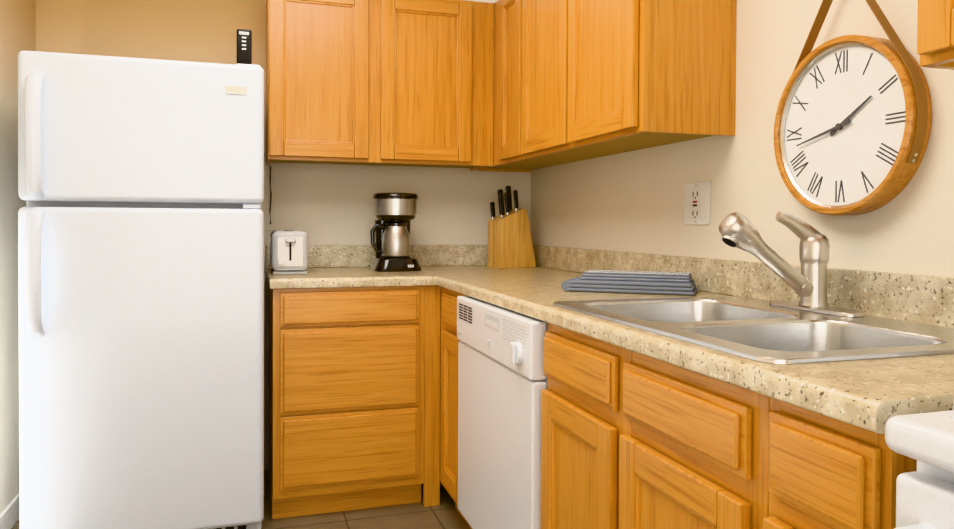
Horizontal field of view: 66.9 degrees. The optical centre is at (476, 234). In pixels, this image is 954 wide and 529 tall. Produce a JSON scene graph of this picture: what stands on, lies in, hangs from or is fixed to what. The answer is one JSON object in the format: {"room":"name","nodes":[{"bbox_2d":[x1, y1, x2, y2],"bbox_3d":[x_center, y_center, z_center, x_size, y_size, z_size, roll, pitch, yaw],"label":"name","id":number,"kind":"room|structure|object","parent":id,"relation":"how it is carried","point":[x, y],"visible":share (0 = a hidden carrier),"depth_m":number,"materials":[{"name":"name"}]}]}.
{"room":"kitchen","nodes":[
{"label":"kitchen","id":0,"kind":"room"},
{"bbox_2d":[0,0,35,513],"bbox_3d":[-1.168,-0.063,0.782,0.100,2.520,4.500,0,1,-17],"label":"wall","id":1,"kind":"structure","parent":0,"point":[17,26],"depth_m":2.62,"materials":[{"name":"paint"}]},
{"bbox_2d":[0,492,19,528],"bbox_3d":[-1.069,1.041,0.832,0.120,0.088,4.498,0,1,-17],"label":"baseboard","id":2,"kind":"structure","parent":1,"relation":"attached to","point":[9,515],"depth_m":2.59,"materials":[{"name":"white wood"}]},
{"bbox_2d":[11,470,469,528],"bbox_3d":[-0.096,1.141,1.139,2.160,0.112,4.500,0,1,-17],"label":"floor","id":3,"kind":"structure","parent":0,"point":[444,514],"depth_m":2.70,"materials":[{"name":"tile"}]},
{"bbox_2d":[18,50,263,528],"bbox_3d":[-1.177,0.235,2.674,0.737,1.641,0.795,0,1,-17],"label":"refrigerator","id":4,"kind":"object","parent":3,"relation":"on","point":[141,285],"visible":1,"depth_m":2.35,"materials":[{"name":"white metal"}]},
{"bbox_2d":[237,29,251,63],"bbox_3d":[-0.885,-0.669,2.748,0.070,0.197,0.130,0,1,-17],"label":"router","id":5,"kind":"object","parent":4,"relation":"on","point":[244,46],"visible":0.5,"depth_m":2.69,"materials":[{"name":"black plastic"}]},
{"bbox_2d":[269,286,440,518],"bbox_3d":[-0.529,0.623,2.998,0.630,0.862,0.606,0,1,-17],"label":"base cabinet","id":6,"kind":"object","parent":3,"relation":"on","point":[354,398],"visible":1,"depth_m":2.71,"materials":[{"name":"brown wood"}]},
{"bbox_2d":[266,245,429,288],"bbox_3d":[-0.555,0.122,2.997,0.600,0.138,0.643,0,1,-17],"label":"countertop","id":7,"kind":"structure","parent":6,"relation":"on","point":[329,266],"depth_m":2.96,"materials":[{"name":"stone"}]},
{"bbox_2d":[268,230,307,274],"bbox_3d":[-0.768,0.067,2.928,0.148,0.169,0.310,0,1,-17],"label":"toaster","id":8,"kind":"object","parent":7,"relation":"on","point":[288,252],"visible":1,"depth_m":2.80,"materials":[{"name":"white plastic"}]},
{"bbox_2d":[370,192,421,271],"bbox_3d":[-0.358,-0.016,3.122,0.212,0.333,0.225,0,1,-17],"label":"coffee maker","id":9,"kind":"object","parent":7,"relation":"on","point":[395,213],"visible":1,"depth_m":3.05,"materials":[{"name":"metal"}]},
{"bbox_2d":[440,287,471,528],"bbox_3d":[0.181,0.630,2.735,0.606,0.862,0.360,0,1,-17],"label":"base cabinet","id":10,"kind":"object","parent":3,"relation":"on","point":[449,422],"visible":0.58,"depth_m":2.65,"materials":[{"name":"brown wood"}]},
{"bbox_2d":[457,296,547,528],"bbox_3d":[0.307,0.640,2.220,0.624,0.859,0.689,0,1,-17],"label":"dishwasher","id":11,"kind":"object","parent":3,"relation":"on","point":[502,380],"visible":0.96,"depth_m":2.05,"materials":[{"name":"white plastic"}]},
{"bbox_2d":[540,323,769,528],"bbox_3d":[0.564,0.651,1.512,0.606,0.862,0.810,0,1,-17],"label":"base cabinet","id":12,"kind":"object","parent":3,"relation":"on","point":[630,439],"visible":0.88,"depth_m":1.34,"materials":[{"name":"brown wood"}]},
{"bbox_2d":[430,245,953,433],"bbox_3d":[0.353,0.138,2.207,0.660,0.138,2.696,0,1,-17],"label":"countertop","id":13,"kind":"structure","parent":12,"relation":"on","point":[874,395],"depth_m":1.51,"materials":[{"name":"stone"}]},
{"bbox_2d":[487,186,535,267],"bbox_3d":[0.162,-0.040,3.363,0.206,0.379,0.104,0,1,-29],"label":"knife block","id":14,"kind":"object","parent":13,"relation":"on","point":[510,245],"visible":1,"depth_m":3.32,"materials":[{"name":"brown wood"}]},
{"bbox_2d":[561,270,697,295],"bbox_3d":[0.463,0.141,2.184,0.385,0.056,0.176,1,1,20],"label":"towels","id":15,"kind":"object","parent":13,"relation":"on","point":[645,282],"visible":1,"depth_m":2.12,"materials":[{"name":"grey fabric"}]},
{"bbox_2d":[553,296,953,363],"bbox_3d":[0.571,0.270,1.513,0.563,0.194,0.817,0,1,-17],"label":"sink","id":16,"kind":"object","parent":13,"relation":"in","point":[761,330],"visible":0.21,"depth_m":1.45,"materials":[{"name":"metal"}]},
{"bbox_2d":[719,211,863,316],"bbox_3d":[0.668,0.059,1.619,0.278,0.224,0.260,0,1,-17],"label":"faucet","id":17,"kind":"object","parent":13,"relation":"on","point":[808,285],"visible":1,"depth_m":1.62,"materials":[{"name":"silver metal"}]},
{"bbox_2d":[763,397,916,528],"bbox_3d":[0.717,0.659,1.027,0.606,0.862,0.208,0,1,-17],"label":"base cabinet","id":18,"kind":"object","parent":3,"relation":"on","point":[825,472],"visible":0.69,"depth_m":0.91,"materials":[{"name":"brown wood"}]},
{"bbox_2d":[885,410,953,528],"bbox_3d":[0.846,0.555,0.520,0.693,1.087,0.757,0,1,-17],"label":"stove","id":19,"kind":"object","parent":3,"relation":"on","point":[925,495],"visible":1,"depth_m":0.75,"materials":[{"name":"white metal"}]},
{"bbox_2d":[36,0,530,469],"bbox_3d":[-0.779,-0.099,3.314,2.360,2.520,0.100,0,1,-17],"label":"wall","id":20,"kind":"structure","parent":0,"point":[325,204],"depth_m":3.23,"materials":[{"name":"paint"}]},
{"bbox_2d":[266,0,493,170],"bbox_3d":[-0.427,-0.667,3.191,0.961,0.718,0.325,0,1,-17],"label":"upper cabinet","id":21,"kind":"object","parent":20,"relation":"attached to","point":[385,82],"visible":1,"depth_m":3.04,"materials":[{"name":"brown wood"}]},
{"bbox_2d":[269,166,271,223],"bbox_3d":[-0.917,-0.177,3.211,0.010,0.258,0.007,0,1,-17],"label":"power cord","id":22,"kind":"object","parent":21,"relation":"hanging from","point":[270,194],"visible":1,"depth_m":3.21,"materials":[{"name":"black plastic"}]},
{"bbox_2d":[531,0,953,276],"bbox_3d":[0.988,-0.062,1.458,0.100,2.520,4.500,0,1,-17],"label":"wall","id":23,"kind":"structure","parent":0,"point":[631,201],"depth_m":1.98,"materials":[{"name":"paint"}]},
{"bbox_2d":[477,168,504,171],"bbox_3d":[0.161,-0.667,3.387,0.320,0.718,0.304,0,1,-17],"label":"upper cabinet","id":24,"kind":"object","parent":23,"relation":"attached to","point":[483,169],"depth_m":3.50,"materials":[{"name":"brown wood"}]},
{"bbox_2d":[487,166,538,171],"bbox_3d":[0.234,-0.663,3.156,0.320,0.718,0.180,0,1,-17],"label":"upper cabinet","id":25,"kind":"object","parent":23,"relation":"attached to","point":[506,169],"depth_m":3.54,"materials":[{"name":"brown wood"}]},
{"bbox_2d":[493,0,559,167],"bbox_3d":[0.293,-0.660,2.967,0.320,0.718,0.331,0,1,-17],"label":"upper cabinet","id":26,"kind":"object","parent":23,"relation":"attached to","point":[501,7],"depth_m":3.05,"materials":[{"name":"brown wood"}]},
{"bbox_2d":[509,0,601,163],"bbox_3d":[0.387,-0.655,2.669,0.320,0.718,0.567,0,1,-17],"label":"upper cabinet","id":27,"kind":"object","parent":23,"relation":"attached to","point":[530,21],"depth_m":2.76,"materials":[{"name":"brown wood"}]},
{"bbox_2d":[553,0,736,155],"bbox_3d":[0.511,-0.648,2.273,0.320,0.718,0.529,0,1,-17],"label":"upper cabinet","id":28,"kind":"object","parent":23,"relation":"attached to","point":[576,80],"depth_m":2.06,"materials":[{"name":"brown wood"}]},
{"bbox_2d":[684,182,709,224],"bbox_3d":[0.682,-0.097,2.248,0.010,0.131,0.132,0,1,-17],"label":"electrical outlet","id":29,"kind":"object","parent":23,"relation":"attached to","point":[696,203],"visible":1,"depth_m":2.24,"materials":[{"name":"white plastic"}]},
{"bbox_2d":[774,0,931,214],"bbox_3d":[0.838,-0.345,1.658,0.068,0.600,0.414,0,1,-17],"label":"wall clock","id":30,"kind":"object","parent":23,"relation":"attached to","point":[852,124],"visible":0.98,"depth_m":1.63,"materials":[{"name":"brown wood"}]},
{"bbox_2d":[917,0,953,69],"bbox_3d":[0.960,-0.624,0.841,0.320,0.718,0.756,0,1,-17],"label":"upper cabinet","id":31,"kind":"object","parent":23,"relation":"attached to","point":[935,33],"visible":1,"depth_m":1.12,"materials":[{"name":"brown wood"}]},
{"bbox_3d":[-0.084,-1.372,1.100,2.360,0.100,4.700,0,1,-17],"label":"ceiling","id":32,"kind":"structure","parent":0,"visible":0},
{"bbox_2d":[464,0,497,2],"bbox_3d":[0.149,-1.168,1.858,1.262,0.328,3.200,0,1,-17],"label":"soffit bulkhead","id":33,"kind":"object","parent":32,"relation":"attached to","point":[489,1],"visible":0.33,"depth_m":3.19,"materials":[{"name":"paint"}]}
]}

